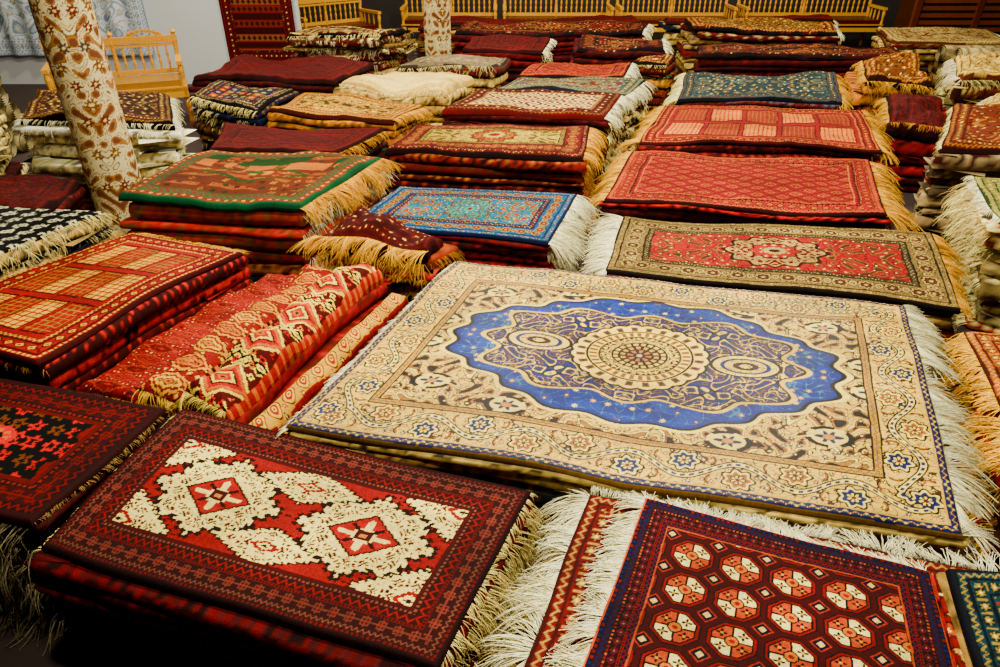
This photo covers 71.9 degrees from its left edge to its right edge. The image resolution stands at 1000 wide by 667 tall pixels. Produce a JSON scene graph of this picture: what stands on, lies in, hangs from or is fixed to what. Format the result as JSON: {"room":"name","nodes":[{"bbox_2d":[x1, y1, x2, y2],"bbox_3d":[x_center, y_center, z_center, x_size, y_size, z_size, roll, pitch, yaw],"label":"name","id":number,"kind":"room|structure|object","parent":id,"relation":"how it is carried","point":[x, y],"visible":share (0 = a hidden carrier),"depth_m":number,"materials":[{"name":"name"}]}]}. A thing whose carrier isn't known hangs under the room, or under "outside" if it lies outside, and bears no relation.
{"room":"store","nodes":[
{"label":"store","id":0,"kind":"room"},
{"bbox_2d":[0,0,300,83],"bbox_3d":[-5.375,-5.370,8.760,5.250,4.200,0.150,0,32,0],"label":"wall partition","id":1,"kind":"structure","parent":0,"point":[198,27],"depth_m":9.53,"materials":[{"name":"white paint"}]},
{"bbox_2d":[0,0,154,55],"bbox_3d":[-6.075,-4.786,8.922,2.750,2.235,0.055,0,32,0],"label":"tapestry","id":2,"kind":"object","parent":1,"relation":"attached to","point":[19,36],"visible":0.46,"depth_m":9.29,"materials":[{"name":"fabric"}]},
{"bbox_2d":[218,0,297,60],"bbox_3d":[-3.265,-4.775,8.999,1.070,2.335,0.035,0,32,0],"label":"hanging red kilim","id":3,"kind":"object","parent":1,"relation":"attached to","point":[258,28],"visible":0.87,"depth_m":9.36,"materials":[{"name":"fabric"}]},
{"bbox_2d":[0,40,999,666],"bbox_3d":[1.000,-1.355,6.324,18.000,0.100,16.200,0,32,0],"label":"floor","id":4,"kind":"structure","parent":0,"point":[85,649],"depth_m":2.33,"materials":[{"name":"carpet"}]},
{"bbox_2d":[0,113,28,175],"bbox_3d":[-4.780,-1.505,5.808,1.754,0.713,1.278,0,32,0],"label":"patterned rug","id":5,"kind":"object","parent":4,"relation":"on","point":[8,167],"visible":0.58,"depth_m":6.03,"materials":[{"name":"fabric"}]},
{"bbox_2d":[0,76,34,156],"bbox_3d":[-5.559,-2.174,6.746,1.619,0.851,0.762,0,32,0],"label":"rolled rug","id":6,"kind":"object","parent":4,"relation":"on","point":[19,142],"visible":0.49,"depth_m":6.86,"materials":[{"name":"fabric"}]},
{"bbox_2d":[0,174,88,210],"bbox_3d":[-3.571,-0.833,4.941,1.324,0.470,0.900,0,32,0],"label":"stack","id":7,"kind":"object","parent":4,"relation":"on","point":[41,191],"visible":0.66,"depth_m":4.88,"materials":[{"name":"fabric"}]},
{"bbox_2d":[0,206,123,278],"bbox_3d":[-2.971,-0.343,3.998,1.432,0.618,0.822,4,32,6],"label":"rug","id":8,"kind":"object","parent":4,"relation":"on","point":[29,238],"visible":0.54,"depth_m":3.84,"materials":[{"name":"fabric"}]},
{"bbox_2d":[28,0,141,234],"bbox_3d":[-2.700,-2.446,3.990,0.366,4.200,0.366,-9,33,-14],"label":"rolled rug","id":9,"kind":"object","parent":4,"relation":"on","point":[69,33],"depth_m":4.43,"materials":[{"name":"beige fabric"}]},
{"bbox_2d":[0,378,171,655],"bbox_3d":[-1.934,0.586,2.579,1.254,0.514,0.862,8,32,12],"label":"rug","id":10,"kind":"object","parent":4,"relation":"on","point":[58,446],"visible":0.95,"depth_m":2.38,"materials":[{"name":"fabric"}]},
{"bbox_2d":[81,184,95,210],"bbox_3d":[-3.293,-1.300,5.909,1.880,0.248,0.982,6,32,10],"label":"stack","id":11,"kind":"object","parent":4,"relation":"on","point":[87,195],"visible":0.02,"depth_m":5.55,"materials":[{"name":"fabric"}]},
{"bbox_2d":[10,89,197,184],"bbox_3d":[-3.241,-1.615,5.649,1.874,0.557,1.139,4,32,7],"label":"rug","id":12,"kind":"object","parent":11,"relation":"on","point":[156,133],"visible":0.64,"depth_m":5.32,"materials":[{"name":"fabric"}]},
{"bbox_2d":[38,27,194,124],"bbox_3d":[-4.228,-2.809,7.672,1.364,0.970,0.538,-12,34,-19],"label":"bench","id":13,"kind":"object","parent":4,"relation":"on","point":[171,84],"visible":0.57,"depth_m":7.73,"materials":[{"name":"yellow wood"}]},
{"bbox_2d":[0,232,253,389],"bbox_3d":[-2.055,-0.027,3.522,1.005,0.580,1.413,14,34,21],"label":"rug","id":14,"kind":"object","parent":4,"relation":"on","point":[67,321],"visible":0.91,"depth_m":3.26,"materials":[{"name":"fabric"}]},
{"bbox_2d":[75,273,297,402],"bbox_3d":[-1.439,0.092,3.486,0.375,0.415,1.372,11,33,18],"label":"rug","id":15,"kind":"object","parent":4,"relation":"on","point":[158,352],"visible":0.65,"depth_m":3.18,"materials":[{"name":"fabric"}]},
{"bbox_2d":[131,264,331,417],"bbox_3d":[-1.191,0.095,3.407,0.419,0.494,1.355,10,33,16],"label":"rug","id":16,"kind":"object","parent":4,"relation":"on","point":[164,388],"visible":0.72,"depth_m":3.04,"materials":[{"name":"fabric"}]},
{"bbox_2d":[187,80,299,151],"bbox_3d":[-2.468,-1.998,6.644,1.328,0.677,0.844,18,36,27],"label":"rug","id":17,"kind":"object","parent":4,"relation":"on","point":[220,102],"visible":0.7,"depth_m":6.35,"materials":[{"name":"fabric"}]},
{"bbox_2d":[118,150,404,281],"bbox_3d":[-1.509,-0.788,4.677,1.539,0.669,1.238,4,32,7],"label":"rug","id":18,"kind":"object","parent":4,"relation":"on","point":[263,205],"visible":0.78,"depth_m":4.24,"materials":[{"name":"fabric"}]},
{"bbox_2d":[188,54,373,134],"bbox_3d":[-2.361,-2.728,7.840,1.860,0.677,1.302,0,32,0],"label":"rug","id":19,"kind":"object","parent":4,"relation":"on","point":[321,73],"visible":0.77,"depth_m":7.31,"materials":[{"name":"fabric"}]},
{"bbox_2d":[174,262,388,423],"bbox_3d":[-0.938,0.138,3.243,0.397,0.586,1.350,11,33,17],"label":"rug","id":20,"kind":"object","parent":4,"relation":"on","point":[260,367],"visible":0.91,"depth_m":2.98,"materials":[{"name":"fabric"}]},
{"bbox_2d":[29,409,554,666],"bbox_3d":[-0.656,0.776,2.298,1.574,0.486,0.833,10,33,16],"label":"rug","id":21,"kind":"object","parent":4,"relation":"on","point":[218,541],"visible":0.97,"depth_m":2.09,"materials":[{"name":"fabric"}]},
{"bbox_2d":[209,122,390,196],"bbox_3d":[-1.683,-1.361,5.691,1.506,0.585,0.778,4,32,6],"label":"stack","id":22,"kind":"object","parent":4,"relation":"on","point":[237,138],"visible":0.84,"depth_m":5.51,"materials":[{"name":"fabric"}]},
{"bbox_2d":[249,293,408,433],"bbox_3d":[-0.729,0.248,3.205,0.528,0.444,1.284,11,33,17],"label":"rug","id":23,"kind":"object","parent":4,"relation":"on","point":[309,385],"visible":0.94,"depth_m":3.02,"materials":[{"name":"fabric"}]},
{"bbox_2d":[297,0,380,29],"bbox_3d":[-2.680,-4.994,11.236,1.391,0.970,0.636,-24,39,-34],"label":"bench","id":24,"kind":"object","parent":4,"relation":"on","point":[307,3],"visible":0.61,"depth_m":11.35,"materials":[{"name":"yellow wood"}]},
{"bbox_2d":[282,26,417,74],"bbox_3d":[-1.838,-3.409,8.738,1.517,0.891,1.021,5,32,8],"label":"striped rug","id":25,"kind":"object","parent":4,"relation":"on","point":[386,50],"visible":0.52,"depth_m":8.39,"materials":[{"name":"fabric"}]},
{"bbox_2d":[267,93,439,159],"bbox_3d":[-1.333,-1.790,6.323,1.423,0.659,0.792,7,32,11],"label":"rug","id":26,"kind":"object","parent":4,"relation":"on","point":[307,111],"visible":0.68,"depth_m":6.00,"materials":[{"name":"fabric"}]},
{"bbox_2d":[286,206,465,303],"bbox_3d":[-0.656,-0.370,4.021,1.072,0.635,0.622,4,32,6],"label":"rug","id":27,"kind":"object","parent":4,"relation":"on","point":[408,260],"visible":0.53,"depth_m":3.85,"materials":[{"name":"fabric"}]},
{"bbox_2d":[333,71,474,124],"bbox_3d":[-0.900,-2.313,7.128,1.230,0.708,0.988,13,34,21],"label":"rug","id":28,"kind":"object","parent":4,"relation":"on","point":[437,91],"visible":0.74,"depth_m":6.76,"materials":[{"name":"fabric"}]},
{"bbox_2d":[423,0,451,56],"bbox_3d":[-0.800,-4.991,8.142,0.366,4.200,0.366,-9,33,-14],"label":"column","id":29,"kind":"structure","parent":4,"relation":"on","point":[436,13],"depth_m":8.68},
{"bbox_2d":[400,0,496,31],"bbox_3d":[-0.875,-5.530,12.111,1.658,0.970,0.635,0,32,0],"label":"bench","id":30,"kind":"object","parent":4,"relation":"on","point":[411,20],"visible":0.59,"depth_m":12.23,"materials":[{"name":"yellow wood"}]},
{"bbox_2d":[393,54,510,92],"bbox_3d":[-0.550,-2.873,8.072,1.304,0.676,0.894,3,32,4],"label":"stack","id":31,"kind":"object","parent":4,"relation":"on","point":[486,72],"visible":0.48,"depth_m":7.69,"materials":[{"name":"fabric"}]},
{"bbox_2d":[368,186,602,270],"bbox_3d":[-0.120,-0.568,4.465,1.494,0.521,0.993,9,33,14],"label":"rug","id":32,"kind":"object","parent":4,"relation":"on","point":[525,229],"visible":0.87,"depth_m":4.20,"materials":[{"name":"fabric"}]},
{"bbox_2d":[384,124,609,238],"bbox_3d":[0.018,-1.213,5.380,1.749,0.656,0.926,0,32,0],"label":"floral rug","id":33,"kind":"object","parent":4,"relation":"on","point":[505,157],"visible":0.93,"depth_m":5.04,"materials":[{"name":"fabric"}]},
{"bbox_2d":[459,34,556,83],"bbox_3d":[0.131,-3.586,9.227,1.317,0.691,1.029,4,32,6],"label":"rug","id":34,"kind":"object","parent":4,"relation":"on","point":[523,51],"visible":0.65,"depth_m":8.86,"materials":[{"name":"fabric"}]},
{"bbox_2d":[414,15,639,57],"bbox_3d":[0.496,-4.827,11.282,3.774,0.660,0.872,0,32,0],"label":"rug","id":35,"kind":"object","parent":4,"relation":"on","point":[456,21],"visible":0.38,"depth_m":11.05,"materials":[{"name":"fabric"}]},
{"bbox_2d":[441,89,636,189],"bbox_3d":[0.383,-1.783,6.270,1.736,0.700,0.956,2,32,4],"label":"rug","id":36,"kind":"object","parent":4,"relation":"on","point":[604,112],"visible":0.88,"depth_m":5.91,"materials":[{"name":"fabric"}]},
{"bbox_2d":[451,20,656,62],"bbox_3d":[0.829,-4.219,10.241,3.042,0.708,1.102,2,32,3],"label":"rug","id":37,"kind":"object","parent":4,"relation":"on","point":[564,33],"visible":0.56,"depth_m":9.86,"materials":[{"name":"fabric"}]},
{"bbox_2d":[503,0,614,19],"bbox_3d":[1.000,-5.530,12.111,1.908,0.970,0.635,0,32,0],"label":"bench","id":38,"kind":"object","parent":4,"relation":"on","point":[610,9],"visible":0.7,"depth_m":12.28,"materials":[{"name":"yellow wood"}]},
{"bbox_2d":[499,76,657,152],"bbox_3d":[0.774,-2.236,7.038,1.691,0.674,0.816,2,32,3],"label":"rug","id":39,"kind":"object","parent":4,"relation":"on","point":[634,90],"visible":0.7,"depth_m":6.89,"materials":[{"name":"fabric"}]},
{"bbox_2d":[517,62,641,78],"bbox_3d":[0.883,-2.645,7.709,1.350,0.668,0.875,4,32,6],"label":"stack","id":40,"kind":"object","parent":4,"relation":"on","point":[553,70],"visible":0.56,"depth_m":7.47,"materials":[{"name":"fabric"}]},
{"bbox_2d":[570,34,673,64],"bbox_3d":[1.551,-3.454,8.983,1.335,0.707,1.058,4,32,6],"label":"rug","id":41,"kind":"object","parent":4,"relation":"on","point":[588,49],"visible":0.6,"depth_m":8.55,"materials":[{"name":"fabric"}]},
{"bbox_2d":[275,261,999,566],"bbox_3d":[0.617,0.322,3.010,2.878,0.525,2.028,0,32,0],"label":"rug","id":42,"kind":"object","parent":4,"relation":"on","point":[801,410],"visible":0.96,"depth_m":2.63,"materials":[{"name":"fabric"}]},
{"bbox_2d":[633,54,678,118],"bbox_3d":[1.815,-2.950,8.220,0.542,0.658,0.688,9,33,14],"label":"rug","id":43,"kind":"object","parent":4,"relation":"on","point":[660,71],"visible":0.62,"depth_m":7.99,"materials":[{"name":"fabric"}]},
{"bbox_2d":[614,0,737,31],"bbox_3d":[3.050,-5.530,12.111,2.008,0.970,0.635,0,32,0],"label":"bench","id":44,"kind":"object","parent":4,"relation":"on","point":[652,18],"visible":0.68,"depth_m":12.26,"materials":[{"name":"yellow wood"}]},
{"bbox_2d":[471,485,999,666],"bbox_3d":[0.691,1.001,1.942,1.485,0.466,1.123,11,33,18],"label":"rug","id":45,"kind":"object","parent":4,"relation":"on","point":[548,610],"visible":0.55,"depth_m":2.03,"materials":[{"name":"fabric"}]},
{"bbox_2d":[543,490,956,666],"bbox_3d":[0.624,0.825,1.810,1.050,0.107,0.988,10,33,16],"label":"rug","id":46,"kind":"object","parent":45,"relation":"on","point":[689,587],"visible":1,"depth_m":1.88,"materials":[{"name":"fabric"}]},
{"bbox_2d":[658,14,839,60],"bbox_3d":[4.011,-4.832,11.246,2.915,0.698,0.964,0,32,0],"label":"rug","id":47,"kind":"object","parent":4,"relation":"on","point":[672,27],"visible":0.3,"depth_m":10.85,"materials":[{"name":"fabric"}]},
{"bbox_2d":[578,150,923,269],"bbox_3d":[1.754,-0.877,4.961,2.279,0.532,1.417,6,32,10],"label":"rug","id":48,"kind":"object","parent":4,"relation":"on","point":[670,186],"visible":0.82,"depth_m":4.62,"materials":[{"name":"fabric"}]},
{"bbox_2d":[614,105,899,166],"bbox_3d":[2.176,-1.557,6.013,2.379,0.586,1.350,4,32,7],"label":"stack","id":49,"kind":"object","parent":4,"relation":"on","point":[712,131],"visible":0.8,"depth_m":5.65,"materials":[{"name":"fabric"}]},
{"bbox_2d":[662,71,853,109],"bbox_3d":[2.703,-2.353,7.273,2.065,0.626,1.543,4,32,7],"label":"rug","id":50,"kind":"object","parent":4,"relation":"on","point":[824,90],"visible":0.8,"depth_m":6.87,"materials":[{"name":"fabric"}]},
{"bbox_2d":[675,17,845,78],"bbox_3d":[3.771,-4.146,10.027,2.524,0.802,1.416,0,32,0],"label":"rug","id":51,"kind":"object","parent":4,"relation":"on","point":[696,31],"visible":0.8,"depth_m":9.49,"materials":[{"name":"fabric"}]},
{"bbox_2d":[578,213,973,375],"bbox_3d":[1.556,-0.275,4.030,2.226,0.476,1.141,6,32,10],"label":"rug","id":52,"kind":"object","parent":4,"relation":"on","point":[896,267],"visible":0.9,"depth_m":3.81,"materials":[{"name":"fabric"}]},
{"bbox_2d":[693,43,900,103],"bbox_3d":[3.850,-3.340,8.874,2.884,0.641,1.037,0,32,0],"label":"rug","id":53,"kind":"object","parent":4,"relation":"on","point":[728,58],"visible":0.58,"depth_m":8.49,"materials":[{"name":"fabric"}]},
{"bbox_2d":[735,0,887,45],"bbox_3d":[5.400,-5.530,12.111,2.408,0.970,0.635,0,32,0],"label":"bench","id":54,"kind":"object","parent":4,"relation":"on","point":[862,22],"visible":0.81,"depth_m":12.22,"materials":[{"name":"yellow wood"}]},
{"bbox_2d":[844,51,935,121],"bbox_3d":[4.160,-2.560,7.484,0.876,0.761,1.878,13,34,20],"label":"stack","id":55,"kind":"object","parent":4,"relation":"on","point":[875,78],"visible":0.62,"depth_m":6.95,"materials":[{"name":"fabric"}]},
{"bbox_2d":[872,93,947,192],"bbox_3d":[3.672,-1.787,6.274,0.690,0.708,1.197,13,34,21],"label":"stack","id":56,"kind":"object","parent":4,"relation":"on","point":[916,122],"visible":0.65,"depth_m":5.93,"materials":[{"name":"fabric"}]},
{"bbox_2d":[871,27,999,72],"bbox_3d":[6.408,-4.029,10.015,2.155,0.615,1.450,0,32,0],"label":"rug","id":57,"kind":"object","parent":4,"relation":"on","point":[924,41],"visible":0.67,"depth_m":9.67,"materials":[{"name":"fabric"}]},
{"bbox_2d":[893,0,999,34],"bbox_3d":[7.600,-5.388,11.086,2.050,1.800,0.565,0,32,0],"label":"tall cabinet","id":58,"kind":"object","parent":4,"relation":"on","point":[975,14],"visible":0.39,"depth_m":11.00,"materials":[{"name":"brown wood"}]},
{"bbox_2d":[906,103,999,249],"bbox_3d":[3.770,-1.205,5.197,1.035,0.835,1.873,20,37,29],"label":"rug","id":59,"kind":"object","parent":4,"relation":"on","point":[968,144],"visible":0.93,"depth_m":4.77,"materials":[{"name":"fabric"}]},
{"bbox_2d":[920,45,999,95],"bbox_3d":[6.416,-3.201,8.580,1.969,0.685,0.762,0,32,0],"label":"rolled rug","id":60,"kind":"object","parent":4,"relation":"on","point":[944,53],"visible":0.18,"depth_m":8.48,"materials":[{"name":"fabric"}]},
{"bbox_2d":[930,332,999,568],"bbox_3d":[2.257,0.435,2.838,0.849,0.505,1.266,11,33,18],"label":"rug","id":61,"kind":"object","parent":4,"relation":"on","point":[976,361],"visible":0.62,"depth_m":2.79,"materials":[{"name":"fabric"}]},
{"bbox_2d":[932,52,999,116],"bbox_3d":[5.182,-2.526,7.370,1.033,0.821,2.057,17,35,25],"label":"rug","id":62,"kind":"object","parent":4,"relation":"on","point":[971,79],"visible":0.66,"depth_m":6.80,"materials":[{"name":"fabric"}]},
{"bbox_2d":[935,176,999,333],"bbox_3d":[3.097,-0.407,4.024,1.036,0.699,1.350,9,33,15],"label":"rug","id":63,"kind":"object","parent":4,"relation":"on","point":[978,206],"visible":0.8,"depth_m":4.00,"materials":[{"name":"fabric"}]},
{"bbox_2d":[936,568,999,666],"bbox_3d":[1.430,1.090,1.754,0.612,0.518,0.874,8,32,12],"label":"rug","id":64,"kind":"object","parent":4,"relation":"on","point":[972,597],"visible":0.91,"depth_m":1.84,"materials":[{"name":"fabric"}]},
{"bbox_2d":[975,93,999,104],"bbox_3d":[4.545,-1.777,6.203,1.362,0.758,0.725,-23,38,-33],"label":"rug","id":65,"kind":"object","parent":4,"relation":"on","point":[996,99],"visible":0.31,"depth_m":5.89,"materials":[{"name":"fabric"}]},
{"bbox_2d":[299,0,900,39],"bbox_3d":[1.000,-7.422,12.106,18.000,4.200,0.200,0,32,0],"label":"bench","id":66,"kind":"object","parent":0,"point":[390,15],"depth_m":12.82,"materials":[{"name":"paint"}]}
]}

